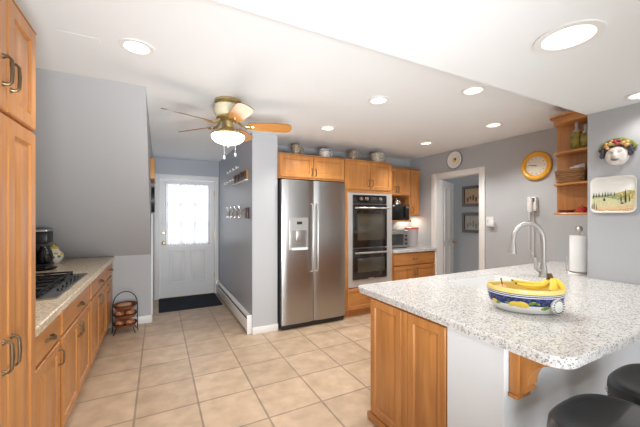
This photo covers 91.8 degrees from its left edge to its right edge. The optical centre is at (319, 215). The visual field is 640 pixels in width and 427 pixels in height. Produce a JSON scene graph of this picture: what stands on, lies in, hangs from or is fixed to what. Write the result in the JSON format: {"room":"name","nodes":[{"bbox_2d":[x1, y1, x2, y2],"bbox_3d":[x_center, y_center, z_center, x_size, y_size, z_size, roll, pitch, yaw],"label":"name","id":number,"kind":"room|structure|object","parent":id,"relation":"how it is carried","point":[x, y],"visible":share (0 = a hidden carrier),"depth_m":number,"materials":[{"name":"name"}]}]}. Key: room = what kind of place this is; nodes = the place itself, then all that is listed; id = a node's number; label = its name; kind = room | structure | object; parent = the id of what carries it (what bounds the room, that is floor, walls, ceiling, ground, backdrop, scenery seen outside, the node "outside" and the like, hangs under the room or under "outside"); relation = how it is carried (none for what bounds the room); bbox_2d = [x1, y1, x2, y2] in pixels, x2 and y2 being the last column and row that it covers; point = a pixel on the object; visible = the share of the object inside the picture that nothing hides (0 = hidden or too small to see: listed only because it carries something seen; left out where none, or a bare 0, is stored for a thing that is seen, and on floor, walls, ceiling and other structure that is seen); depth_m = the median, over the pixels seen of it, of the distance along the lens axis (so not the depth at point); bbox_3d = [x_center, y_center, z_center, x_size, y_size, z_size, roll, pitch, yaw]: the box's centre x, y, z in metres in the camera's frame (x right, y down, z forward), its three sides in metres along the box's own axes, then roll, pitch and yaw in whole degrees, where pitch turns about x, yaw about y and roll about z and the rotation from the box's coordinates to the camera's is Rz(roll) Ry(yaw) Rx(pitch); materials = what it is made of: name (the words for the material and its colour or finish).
{"room":"kitchen","nodes":[
{"label":"kitchen","id":0,"kind":"room"},
{"bbox_2d":[31,68,152,327],"bbox_3d":[-2.574,0.210,3.603,1.059,2.439,3.230,0,0,-28],"label":"wall","id":1,"kind":"structure","parent":0,"point":[94,147],"depth_m":2.92,"materials":[{"name":"paint"}]},
{"bbox_2d":[116,314,152,324],"bbox_3d":[-2.726,1.380,4.622,0.412,0.100,1.243,0,0,-28],"label":"baseboard","id":2,"kind":"structure","parent":1,"relation":"attached to","point":[148,318],"depth_m":4.12,"materials":[{"name":"white wood"}]},
{"bbox_2d":[151,214,152,314],"bbox_3d":[-2.292,0.650,4.230,0.020,1.360,0.100,0,0,-28],"label":"trim","id":3,"kind":"structure","parent":1,"relation":"attached to","point":[151,214],"depth_m":4.18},
{"bbox_2d":[150,158,154,183],"bbox_3d":[-2.206,-0.568,4.105,0.055,0.284,0.720,0,0,-28],"label":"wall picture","id":4,"kind":"object","parent":1,"relation":"attached to","point":[152,160],"visible":1,"depth_m":3.79,"materials":[{"name":"brown wood"}]},
{"bbox_2d":[151,187,154,211],"bbox_3d":[-2.361,-0.230,4.385,0.039,0.360,0.300,0,0,-28],"label":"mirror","id":5,"kind":"object","parent":1,"relation":"attached to","point":[152,188],"visible":1,"depth_m":4.27,"materials":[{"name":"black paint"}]},
{"bbox_2d":[153,157,218,299],"bbox_3d":[-2.253,0.210,5.659,1.410,2.439,0.120,0,0,-28],"label":"wall","id":6,"kind":"structure","parent":0,"point":[174,166],"depth_m":5.53,"materials":[{"name":"paint"}]},
{"bbox_2d":[154,173,217,299],"bbox_3d":[-2.358,0.352,5.526,1.050,2.155,0.020,0,0,-28],"label":"trim","id":7,"kind":"structure","parent":6,"relation":"attached to","point":[158,177],"depth_m":5.31,"materials":[{"name":"white wood"}]},
{"bbox_2d":[160,179,214,298],"bbox_3d":[-2.347,0.398,5.527,0.896,2.065,0.128,0,0,-28],"label":"door","id":8,"kind":"structure","parent":6,"relation":"in","point":[185,270],"depth_m":5.53,"materials":[{"name":"white wood"}]},
{"bbox_2d":[165,183,209,245],"bbox_3d":[-2.346,-0.031,5.519,0.755,1.092,0.026,0,0,-28],"label":"sheer curtain","id":9,"kind":"object","parent":8,"relation":"hanging from","point":[187,206],"visible":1,"depth_m":5.51,"materials":[{"name":"white fabric"}]},
{"bbox_2d":[64,293,375,426],"bbox_3d":[1.080,1.480,2.366,6.700,0.100,9.200,0,0,-28],"label":"floor","id":10,"kind":"structure","parent":0,"point":[197,367],"depth_m":2.80,"materials":[{"name":"tile"}]},
{"bbox_2d":[0,0,36,426],"bbox_3d":[-1.446,0.295,1.037,0.682,2.266,0.606,0,0,-28],"label":"pantry cabinet","id":11,"kind":"object","parent":10,"relation":"on","point":[17,36],"visible":1,"depth_m":1.23,"materials":[{"name":"brown wood"}]},
{"bbox_2d":[36,314,65,426],"bbox_3d":[-1.700,0.995,1.505,0.665,0.866,0.510,0,0,-28],"label":"base cabinet","id":12,"kind":"object","parent":10,"relation":"on","point":[48,349],"visible":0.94,"depth_m":1.65,"materials":[{"name":"brown wood"}]},
{"bbox_2d":[57,284,89,426],"bbox_3d":[-2.031,0.995,2.142,0.665,0.866,0.915,0,0,-28],"label":"base cabinet","id":13,"kind":"object","parent":10,"relation":"on","point":[74,338],"visible":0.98,"depth_m":2.15,"materials":[{"name":"brown wood"}]},
{"bbox_2d":[88,269,105,365],"bbox_3d":[-2.451,0.995,2.949,0.665,0.866,0.895,0,0,-28],"label":"base cabinet","id":14,"kind":"object","parent":10,"relation":"on","point":[97,301],"visible":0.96,"depth_m":2.98,"materials":[{"name":"brown wood"}]},
{"bbox_2d":[36,256,114,336],"bbox_3d":[-2.255,0.537,2.549,0.647,0.042,2.879,0,0,-28],"label":"countertop","id":15,"kind":"structure","parent":14,"relation":"on","point":[47,311],"depth_m":2.43,"materials":[{"name":"beige stone"}]},
{"bbox_2d":[36,229,53,266],"bbox_3d":[-2.841,0.325,3.176,0.173,0.380,0.223,0,0,-28],"label":"coffee maker","id":16,"kind":"object","parent":15,"relation":"on","point":[44,254],"visible":0.77,"depth_m":3.13,"materials":[{"name":"black plastic"}]},
{"bbox_2d":[36,266,56,270],"bbox_3d":[-2.652,0.504,2.971,0.210,0.024,0.210,0,0,-28],"label":"spoon rest","id":17,"kind":"object","parent":15,"relation":"on","point":[40,268],"visible":0.83,"depth_m":2.96,"materials":[{"name":"black metal"}]},
{"bbox_2d":[50,244,63,262],"bbox_3d":[-2.914,0.412,3.394,0.176,0.208,0.179,0,0,-28],"label":"ceramic jar","id":18,"kind":"object","parent":15,"relation":"on","point":[58,255],"visible":0.57,"depth_m":3.37,"materials":[{"name":"white ceramic"}]},
{"bbox_2d":[36,271,87,300],"bbox_3d":[-2.055,0.495,2.234,0.468,0.042,0.936,0,0,-28],"label":"gas cooktop","id":19,"kind":"object","parent":15,"relation":"in","point":[48,287],"visible":0.61,"depth_m":2.26,"materials":[{"name":"metal"}]},
{"bbox_2d":[104,263,113,331],"bbox_3d":[-2.785,0.995,3.590,0.665,0.866,0.540,0,0,-28],"label":"base cabinet","id":20,"kind":"object","parent":10,"relation":"on","point":[109,269],"visible":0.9,"depth_m":3.63,"materials":[{"name":"brown wood"}]},
{"bbox_2d":[111,291,138,335],"bbox_3d":[-2.402,1.177,3.823,0.285,0.505,0.260,0,0,-28],"label":"stand","id":21,"kind":"object","parent":10,"relation":"on","point":[134,303],"visible":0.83,"depth_m":3.76,"materials":[{"name":"black metal"}]},
{"bbox_2d":[115,310,124,315],"bbox_3d":[-2.434,1.184,3.772,0.106,0.094,0.094,0,0,-28],"label":"onion","id":22,"kind":"object","parent":21,"relation":"in","point":[119,312],"visible":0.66,"depth_m":3.75,"materials":[{"name":"brown food"}]},
{"bbox_2d":[115,319,124,325],"bbox_3d":[-2.434,1.299,3.772,0.106,0.094,0.094,0,0,-28],"label":"onion","id":23,"kind":"object","parent":21,"relation":"in","point":[119,322],"visible":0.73,"depth_m":3.75,"materials":[{"name":"brown food"}]},
{"bbox_2d":[117,302,131,306],"bbox_3d":[-2.404,1.095,3.810,0.160,0.052,0.132,0,0,-28],"label":"bread loaf","id":24,"kind":"object","parent":21,"relation":"in","point":[126,303],"visible":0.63,"depth_m":3.78,"materials":[{"name":"brown food"}]},
{"bbox_2d":[114,302,135,309],"bbox_3d":[-2.402,1.111,3.823,0.250,0.048,0.250,0,0,-27],"label":"bowl","id":25,"kind":"object","parent":21,"relation":"on","point":[133,305],"depth_m":3.75,"materials":[{"name":"brown wicker"}]},
{"bbox_2d":[114,320,135,328],"bbox_3d":[-2.402,1.336,3.823,0.250,0.048,0.250,0,0,-27],"label":"bowl","id":26,"kind":"object","parent":21,"relation":"on","point":[129,325],"depth_m":3.72,"materials":[{"name":"brown wicker"}]},
{"bbox_2d":[114,311,136,318],"bbox_3d":[-2.402,1.221,3.823,0.250,0.048,0.250,0,0,-27],"label":"bowl","id":27,"kind":"object","parent":21,"relation":"on","point":[131,315],"depth_m":3.73,"materials":[{"name":"brown wicker"}]},
{"bbox_2d":[125,318,134,324],"bbox_3d":[-2.339,1.299,3.816,0.106,0.094,0.094,0,0,-28],"label":"onion","id":28,"kind":"object","parent":21,"relation":"in","point":[130,320],"visible":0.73,"depth_m":3.79,"materials":[{"name":"brown food"}]},
{"bbox_2d":[125,309,134,314],"bbox_3d":[-2.339,1.184,3.816,0.106,0.094,0.094,0,0,-28],"label":"onion","id":29,"kind":"object","parent":21,"relation":"in","point":[129,311],"visible":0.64,"depth_m":3.79,"materials":[{"name":"brown food"}]},
{"bbox_2d":[159,293,222,312],"bbox_3d":[-2.159,1.423,5.139,0.915,0.011,0.830,0,0,-28],"label":"door mat","id":30,"kind":"object","parent":10,"relation":"on","point":[202,300],"visible":1,"depth_m":5.08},
{"bbox_2d":[277,179,344,329],"bbox_3d":[-0.181,0.486,4.256,0.920,1.882,0.662,0,0,-28],"label":"refrigerator","id":31,"kind":"object","parent":10,"relation":"on","point":[310,214],"visible":1,"depth_m":3.97,"materials":[{"name":"metal"}]},
{"bbox_2d":[342,158,392,317],"bbox_3d":[0.596,0.317,4.709,0.837,2.223,0.606,0,0,-28],"label":"tall cabinet","id":32,"kind":"object","parent":10,"relation":"on","point":[360,176],"visible":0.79,"depth_m":4.40,"materials":[{"name":"brown wood"}]},
{"bbox_2d":[349,150,358,159],"bbox_3d":[0.492,-0.866,4.488,0.155,0.140,0.133,0,0,9],"label":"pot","id":33,"kind":"object","parent":32,"relation":"on","point":[353,154],"visible":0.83,"depth_m":4.44,"materials":[{"name":"beige ceramic"}]},
{"bbox_2d":[348,192,391,287],"bbox_3d":[0.637,0.338,4.670,0.773,1.335,0.603,0,0,-28],"label":"double oven","id":34,"kind":"object","parent":32,"relation":"in","point":[369,214],"visible":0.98,"depth_m":4.43,"materials":[{"name":"silver metal"}]},
{"bbox_2d":[370,152,384,161],"bbox_3d":[0.864,-0.868,4.688,0.205,0.145,0.202,0,0,17],"label":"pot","id":35,"kind":"object","parent":32,"relation":"on","point":[378,157],"visible":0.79,"depth_m":4.61,"materials":[{"name":"silver metal"}]},
{"bbox_2d":[367,297,446,426],"bbox_3d":[1.680,0.995,2.533,2.710,0.865,0.710,0,0,-28],"label":"base cabinet","id":36,"kind":"object","parent":10,"relation":"on","point":[409,350],"visible":0.27,"depth_m":1.87,"materials":[{"name":"brown wood"}]},
{"bbox_2d":[358,261,639,368],"bbox_3d":[1.774,0.539,2.332,2.734,0.046,1.362,0,0,-28],"label":"countertop","id":37,"kind":"structure","parent":36,"relation":"on","point":[600,318],"depth_m":1.64,"materials":[{"name":"white stone"}]},
{"bbox_2d":[448,275,529,289],"bbox_3d":[1.362,0.623,2.451,0.636,0.204,0.386,0,0,-28],"label":"sink","id":38,"kind":"object","parent":37,"relation":"in","point":[479,282],"visible":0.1,"depth_m":2.65,"materials":[{"name":"white ceramic"}]},
{"bbox_2d":[486,280,566,313],"bbox_3d":[1.128,0.446,1.709,0.378,0.138,0.251,0,0,17],"label":"fruit bowl","id":39,"kind":"object","parent":37,"relation":"on","point":[515,298],"visible":0.87,"depth_m":1.61,"materials":[{"name":"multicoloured ceramic"}]},
{"bbox_2d":[497,278,508,287],"bbox_3d":[1.019,0.397,1.733,0.076,0.102,0.076,0,0,-28],"label":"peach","id":40,"kind":"object","parent":39,"relation":"in","point":[501,284],"visible":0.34,"depth_m":1.73,"materials":[{"name":"orange food"}]},
{"bbox_2d":[511,273,565,290],"bbox_3d":[1.184,0.356,1.690,0.242,0.092,0.129,0,0,44],"label":"banana bunch","id":41,"kind":"object","parent":39,"relation":"in","point":[552,283],"visible":0.95,"depth_m":1.67,"materials":[{"name":"yellow food"}]},
{"bbox_2d":[508,221,547,276],"bbox_3d":[1.770,0.280,2.634,0.329,0.470,0.071,0,0,0],"label":"faucet","id":42,"kind":"object","parent":37,"relation":"on","point":[542,270],"visible":0.98,"depth_m":2.62,"materials":[{"name":"metal"}]},
{"bbox_2d":[565,226,587,275],"bbox_3d":[2.310,0.302,2.764,0.194,0.428,0.194,0,0,-28],"label":"paper towel holder","id":43,"kind":"object","parent":37,"relation":"on","point":[579,229],"visible":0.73,"depth_m":2.75,"materials":[{"name":"silver metal"}]},
{"bbox_2d":[569,235,587,272],"bbox_3d":[2.310,0.334,2.764,0.134,0.319,0.134,0,0,-28],"label":"paper towel roll","id":44,"kind":"object","parent":43,"relation":"on","point":[578,245],"visible":0.91,"depth_m":2.71,"materials":[{"name":"white paper"}]},
{"bbox_2d":[392,251,434,280],"bbox_3d":[1.366,0.994,5.104,0.893,0.868,0.616,0,0,-28],"label":"base cabinet","id":45,"kind":"object","parent":10,"relation":"on","point":[409,265],"visible":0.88,"depth_m":4.84,"materials":[{"name":"brown wood"}]},
{"bbox_2d":[392,246,436,252],"bbox_3d":[1.365,0.538,5.111,0.895,0.044,0.607,0,0,-28],"label":"countertop","id":46,"kind":"structure","parent":45,"relation":"on","point":[418,248],"depth_m":4.91,"materials":[{"name":"white stone"}]},
{"bbox_2d":[392,229,407,247],"bbox_3d":[1.174,0.367,5.043,0.460,0.297,0.338,0,0,-28],"label":"toaster oven","id":47,"kind":"object","parent":46,"relation":"on","point":[399,236],"visible":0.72,"depth_m":4.94,"materials":[{"name":"metal"}]},
{"bbox_2d":[404,227,418,246],"bbox_3d":[1.547,0.351,5.236,0.234,0.329,0.234,0,0,-28],"label":"tub","id":48,"kind":"object","parent":46,"relation":"on","point":[412,231],"visible":0.95,"depth_m":5.14,"materials":[{"name":"white plastic"}]},
{"bbox_2d":[546,393,639,426],"bbox_3d":[1.067,1.084,1.091,0.478,0.690,0.387,0,0,-28],"label":"bar stool","id":49,"kind":"object","parent":10,"relation":"on","point":[581,410],"visible":1,"depth_m":1.19,"materials":[{"name":"black leather"}]},
{"bbox_2d":[605,363,639,404],"bbox_3d":[1.538,1.084,1.355,0.478,0.690,0.387,0,0,-28],"label":"bar stool","id":50,"kind":"object","parent":10,"relation":"on","point":[623,383],"visible":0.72,"depth_m":1.40,"materials":[{"name":"black leather"}]},
{"bbox_2d":[219,132,276,327],"bbox_3d":[-1.208,0.210,4.833,0.320,2.439,2.310,0,0,-28],"label":"wall","id":51,"kind":"structure","parent":0,"point":[235,234],"depth_m":3.86,"materials":[{"name":"paint"}]},
{"bbox_2d":[216,280,251,334],"bbox_3d":[-1.375,1.311,4.740,0.059,0.234,2.279,0,0,-28],"label":"baseboard heater","id":52,"kind":"object","parent":51,"relation":"attached to","point":[244,317],"visible":1,"depth_m":4.30,"materials":[{"name":"white metal"}]},
{"bbox_2d":[224,166,247,185],"bbox_3d":[-1.267,-0.576,4.549,0.045,0.252,1.480,0,0,-28],"label":"peg rack","id":53,"kind":"object","parent":51,"relation":"attached to","point":[242,176],"visible":1,"depth_m":4.24,"materials":[{"name":"brown wood"}]},
{"bbox_2d":[226,206,248,217],"bbox_3d":[-1.213,-0.051,4.391,0.095,0.162,1.250,0,0,-28],"label":"hook rail","id":54,"kind":"object","parent":51,"relation":"attached to","point":[246,210],"visible":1,"depth_m":4.24,"materials":[{"name":"silver metal"}]},
{"bbox_2d":[252,323,277,334],"bbox_3d":[-0.670,1.387,3.804,0.325,0.085,0.013,0,0,-28],"label":"baseboard","id":55,"kind":"structure","parent":51,"relation":"attached to","point":[273,327],"depth_m":3.79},
{"bbox_2d":[14,0,571,161],"bbox_3d":[0.091,-1.080,4.264,6.700,0.140,4.920,0,0,-28],"label":"ceiling","id":56,"kind":"structure","parent":0,"point":[306,80],"depth_m":2.31,"materials":[{"name":"paint"}]},
{"bbox_2d":[57,30,106,60],"bbox_3d":[-1.408,-1.009,1.849,0.190,0.001,0.280,0,0,-28],"label":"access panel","id":57,"kind":"structure","parent":56,"relation":"attached to","point":[76,44],"depth_m":1.83,"materials":[{"name":"paint"}]},
{"bbox_2d":[119,38,153,55],"bbox_3d":[-1.094,-1.052,1.852,0.184,0.096,0.184,0,0,-28],"label":"ceiling light","id":58,"kind":"object","parent":56,"relation":"attached to","point":[134,46],"visible":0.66,"depth_m":1.89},
{"bbox_2d":[161,96,291,158],"bbox_3d":[-0.778,-0.737,2.676,1.065,0.544,1.036,0,0,-28],"label":"ceiling fan","id":59,"kind":"object","parent":56,"relation":"hanging from","point":[228,110],"visible":1,"depth_m":2.62,"materials":[{"name":"brown wood"}]},
{"bbox_2d":[320,126,335,130],"bbox_3d":[0.087,-1.052,3.557,0.184,0.096,0.184,0,0,-28],"label":"ceiling light","id":60,"kind":"object","parent":56,"relation":"attached to","point":[325,128],"visible":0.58,"depth_m":3.61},
{"bbox_2d":[368,96,388,104],"bbox_3d":[0.510,-1.052,2.701,0.184,0.096,0.184,0,0,-28],"label":"ceiling light","id":61,"kind":"object","parent":56,"relation":"attached to","point":[376,100],"visible":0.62,"depth_m":2.75,"materials":[{"name":"white glass"}]},
{"bbox_2d":[419,141,432,144],"bbox_3d":[1.470,-1.052,4.291,0.184,0.096,0.184,0,0,-28],"label":"ceiling light","id":62,"kind":"object","parent":56,"relation":"attached to","point":[428,142],"visible":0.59,"depth_m":4.34,"materials":[{"name":"white glass"}]},
{"bbox_2d":[461,85,485,94],"bbox_3d":[1.230,-1.052,2.489,0.184,0.096,0.184,0,0,-28],"label":"ceiling light","id":63,"kind":"object","parent":56,"relation":"attached to","point":[474,90],"visible":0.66,"depth_m":2.53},
{"bbox_2d":[484,122,502,127],"bbox_3d":[1.921,-1.052,3.435,0.184,0.096,0.184,0,0,-28],"label":"ceiling light","id":64,"kind":"object","parent":56,"relation":"attached to","point":[497,124],"visible":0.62,"depth_m":3.48,"materials":[{"name":"white glass"}]},
{"bbox_2d":[277,145,409,228],"bbox_3d":[0.450,0.210,5.048,2.820,2.439,0.120,0,0,-28],"label":"wall","id":65,"kind":"structure","parent":0,"point":[401,163],"depth_m":5.13,"materials":[{"name":"paint"}]},
{"bbox_2d":[277,152,343,181],"bbox_3d":[-0.206,-0.633,4.294,0.956,0.317,0.601,0,0,-28],"label":"upper cabinet","id":66,"kind":"object","parent":65,"relation":"attached to","point":[291,166],"visible":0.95,"depth_m":4.03,"materials":[{"name":"brown wood"}]},
{"bbox_2d":[292,144,303,153],"bbox_3d":[-0.296,-0.860,4.077,0.150,0.135,0.125,0,0,7],"label":"mug","id":67,"kind":"object","parent":66,"relation":"on","point":[296,149],"visible":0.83,"depth_m":4.03,"materials":[{"name":"beige ceramic"}]},
{"bbox_2d":[319,149,331,156],"bbox_3d":[0.072,-0.853,4.271,0.173,0.120,0.158,0,0,12],"label":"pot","id":68,"kind":"object","parent":66,"relation":"on","point":[322,152],"visible":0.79,"depth_m":4.21,"materials":[{"name":"ceramic"}]},
{"bbox_2d":[392,167,419,221],"bbox_3d":[1.273,-0.346,5.202,0.817,0.883,0.356,0,0,-28],"label":"upper cabinet","id":69,"kind":"object","parent":65,"relation":"attached to","point":[405,181],"visible":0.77,"depth_m":5.17,"materials":[{"name":"brown wood"}]},
{"bbox_2d":[392,205,408,219],"bbox_3d":[1.184,-0.059,5.137,0.535,0.253,0.320,0,0,-28],"label":"microwave","id":70,"kind":"object","parent":69,"relation":"in","point":[399,212],"visible":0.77,"depth_m":5.05,"materials":[{"name":"black plastic"}]},
{"bbox_2d":[392,198,403,204],"bbox_3d":[1.295,-0.242,5.161,0.220,0.112,0.154,0,0,-28],"label":"tea kettle","id":71,"kind":"object","parent":70,"relation":"on","point":[395,201],"visible":0.98,"depth_m":5.09,"materials":[{"name":"silver metal"}]},
{"bbox_2d":[213,0,639,114],"bbox_3d":[2.216,-1.000,0.183,6.700,0.300,4.279,0,0,-28],"label":"ceiling","id":72,"kind":"structure","parent":0,"point":[489,42],"depth_m":1.47,"materials":[{"name":"paint"}]},
{"bbox_2d":[533,19,606,52],"bbox_3d":[1.177,-0.907,1.472,0.270,0.126,0.270,0,0,-28],"label":"ceiling light","id":73,"kind":"object","parent":72,"relation":"attached to","point":[571,35],"visible":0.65,"depth_m":1.52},
{"bbox_2d":[624,91,639,99],"bbox_3d":[2.255,-0.892,2.166,0.190,0.096,0.190,0,0,-28],"label":"ceiling light","id":74,"kind":"object","parent":72,"relation":"attached to","point":[634,96],"visible":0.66,"depth_m":2.23,"materials":[{"name":"white glass"}]},
{"bbox_2d":[443,175,478,272],"bbox_3d":[3.115,0.210,5.387,0.100,2.439,4.120,0,0,-28],"label":"wall","id":75,"kind":"structure","parent":0,"point":[466,249],"depth_m":5.96,"materials":[{"name":"paint"}]},
{"bbox_2d":[462,185,478,206],"bbox_3d":[2.871,-0.370,5.705,0.033,0.380,0.570,0,0,-28],"label":"framed print","id":76,"kind":"object","parent":75,"relation":"attached to","point":[470,194],"visible":0.62,"depth_m":5.80,"materials":[{"name":"beige paper"}]},
{"bbox_2d":[462,213,478,232],"bbox_3d":[2.871,0.125,5.705,0.033,0.370,0.570,0,0,-28],"label":"framed print","id":77,"kind":"object","parent":75,"relation":"attached to","point":[470,224],"visible":0.62,"depth_m":5.80,"materials":[{"name":"brown wood"}]},
{"bbox_2d":[410,128,587,268],"bbox_3d":[2.354,0.210,4.314,0.120,2.439,2.938,0,0,-28],"label":"wall","id":78,"kind":"structure","parent":0,"point":[507,190],"depth_m":3.97,"materials":[{"name":"paint"}]},
{"bbox_2d":[442,180,456,274],"bbox_3d":[2.253,0.415,5.399,0.100,2.010,0.740,0,0,36],"label":"door","id":79,"kind":"structure","parent":78,"relation":"in","point":[448,241],"depth_m":5.36,"materials":[{"name":"white wood"}]},
{"bbox_2d":[447,151,461,168],"bbox_3d":[2.054,-0.855,4.728,0.027,0.272,0.272,0,0,-28],"label":"wall plate","id":80,"kind":"object","parent":78,"relation":"attached to","point":[454,159],"visible":1,"depth_m":4.73,"materials":[{"name":"white ceramic"}]},
{"bbox_2d":[431,166,484,275],"bbox_3d":[2.120,0.370,4.742,0.140,2.120,0.945,0,0,-28],"label":"trim","id":81,"kind":"structure","parent":78,"relation":"attached to","point":[436,179],"depth_m":5.06,"materials":[{"name":"white wood"}]},
{"bbox_2d":[486,217,494,226],"bbox_3d":[2.309,0.077,4.215,0.049,0.135,0.125,0,0,-28],"label":"thermostat","id":82,"kind":"object","parent":78,"relation":"attached to","point":[490,222],"visible":1,"depth_m":4.20,"materials":[{"name":"white plastic"}]},
{"bbox_2d":[527,197,537,257],"bbox_3d":[2.539,0.135,3.720,0.097,0.730,0.105,0,0,-28],"label":"telephone","id":83,"kind":"object","parent":78,"relation":"attached to","point":[532,202],"visible":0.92,"depth_m":3.70,"materials":[{"name":"white plastic"}]},
{"bbox_2d":[521,151,552,179],"bbox_3d":[2.579,-0.600,3.704,0.040,0.344,0.344,0,0,-28],"label":"wall clock","id":84,"kind":"object","parent":78,"relation":"attached to","point":[537,165],"visible":1,"depth_m":3.69,"materials":[{"name":"yellow wood"}]},
{"bbox_2d":[550,111,587,214],"bbox_3d":[2.527,-0.465,2.936,0.835,0.910,0.326,0,0,-28],"label":"corner shelf","id":85,"kind":"object","parent":78,"relation":"attached to","point":[570,195],"visible":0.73,"depth_m":2.84,"materials":[{"name":"brown wood"}]},
{"bbox_2d":[558,210,574,212],"bbox_3d":[2.248,-0.042,2.828,0.093,0.026,0.132,0,0,-28],"label":"dish","id":86,"kind":"object","parent":85,"relation":"on","point":[560,211],"visible":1,"depth_m":2.79,"materials":[{"name":"red ceramic"}]},
{"bbox_2d":[555,167,587,182],"bbox_3d":[2.260,-0.360,2.780,0.151,0.122,0.238,0,0,-28],"label":"wicker basket","id":87,"kind":"object","parent":85,"relation":"on","point":[580,173],"visible":0.94,"depth_m":2.73,"materials":[{"name":"brown wicker"}]},
{"bbox_2d":[570,163,584,167],"bbox_3d":[2.270,-0.390,2.772,0.063,0.150,0.180,0,0,-28],"label":"paper napkins","id":88,"kind":"object","parent":87,"relation":"in","point":[583,164],"visible":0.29,"depth_m":2.74,"materials":[{"name":"white paper"}]},
{"bbox_2d":[570,122,581,149],"bbox_3d":[2.274,-0.709,2.745,0.074,0.250,0.074,0,0,-28],"label":"oil bottle","id":89,"kind":"object","parent":85,"relation":"on","point":[575,135],"visible":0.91,"depth_m":2.73,"materials":[{"name":"glass"}]},
{"bbox_2d":[577,205,587,212],"bbox_3d":[2.277,-0.064,2.690,0.072,0.070,0.071,0,0,-28],"label":"pepper","id":90,"kind":"object","parent":85,"relation":"on","point":[582,209],"visible":1,"depth_m":2.67,"materials":[{"name":"red ceramic"}]},
{"bbox_2d":[580,124,587,147],"bbox_3d":[2.288,-0.689,2.668,0.060,0.210,0.060,0,0,-28],"label":"oil bottle","id":91,"kind":"object","parent":85,"relation":"on","point":[584,135],"visible":0.75,"depth_m":2.66,"materials":[{"name":"glass"}]},
{"bbox_2d":[447,327,639,426],"bbox_3d":[1.554,0.997,1.899,1.868,0.866,0.295,0,0,-28],"label":"wall","id":92,"kind":"structure","parent":0,"point":[477,369],"depth_m":1.50,"materials":[{"name":"paint"}]},
{"bbox_2d":[508,351,563,399],"bbox_3d":[0.907,0.673,1.280,0.100,0.218,0.202,0,0,-28],"label":"corbel","id":93,"kind":"object","parent":92,"relation":"attached to","point":[523,372],"visible":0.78,"depth_m":1.31,"materials":[{"name":"brown wood"}]},
{"bbox_2d":[588,102,639,284],"bbox_3d":[3.650,0.290,0.925,0.950,2.279,4.270,0,0,-28],"label":"wall","id":94,"kind":"structure","parent":0,"point":[613,238],"depth_m":2.46,"materials":[{"name":"paint"}]},
{"bbox_2d":[590,175,636,212],"bbox_3d":[2.307,-0.169,2.443,0.028,0.287,0.281,0,0,-28],"label":"platter","id":95,"kind":"object","parent":94,"relation":"attached to","point":[613,194],"visible":1,"depth_m":2.43,"materials":[{"name":"white ceramic"}]},
{"bbox_2d":[598,137,637,165],"bbox_3d":[2.299,-0.501,2.412,0.072,0.216,0.237,0,0,-28],"label":"plaque","id":96,"kind":"object","parent":94,"relation":"attached to","point":[616,151],"visible":1,"depth_m":2.40,"materials":[{"name":"ceramic"}]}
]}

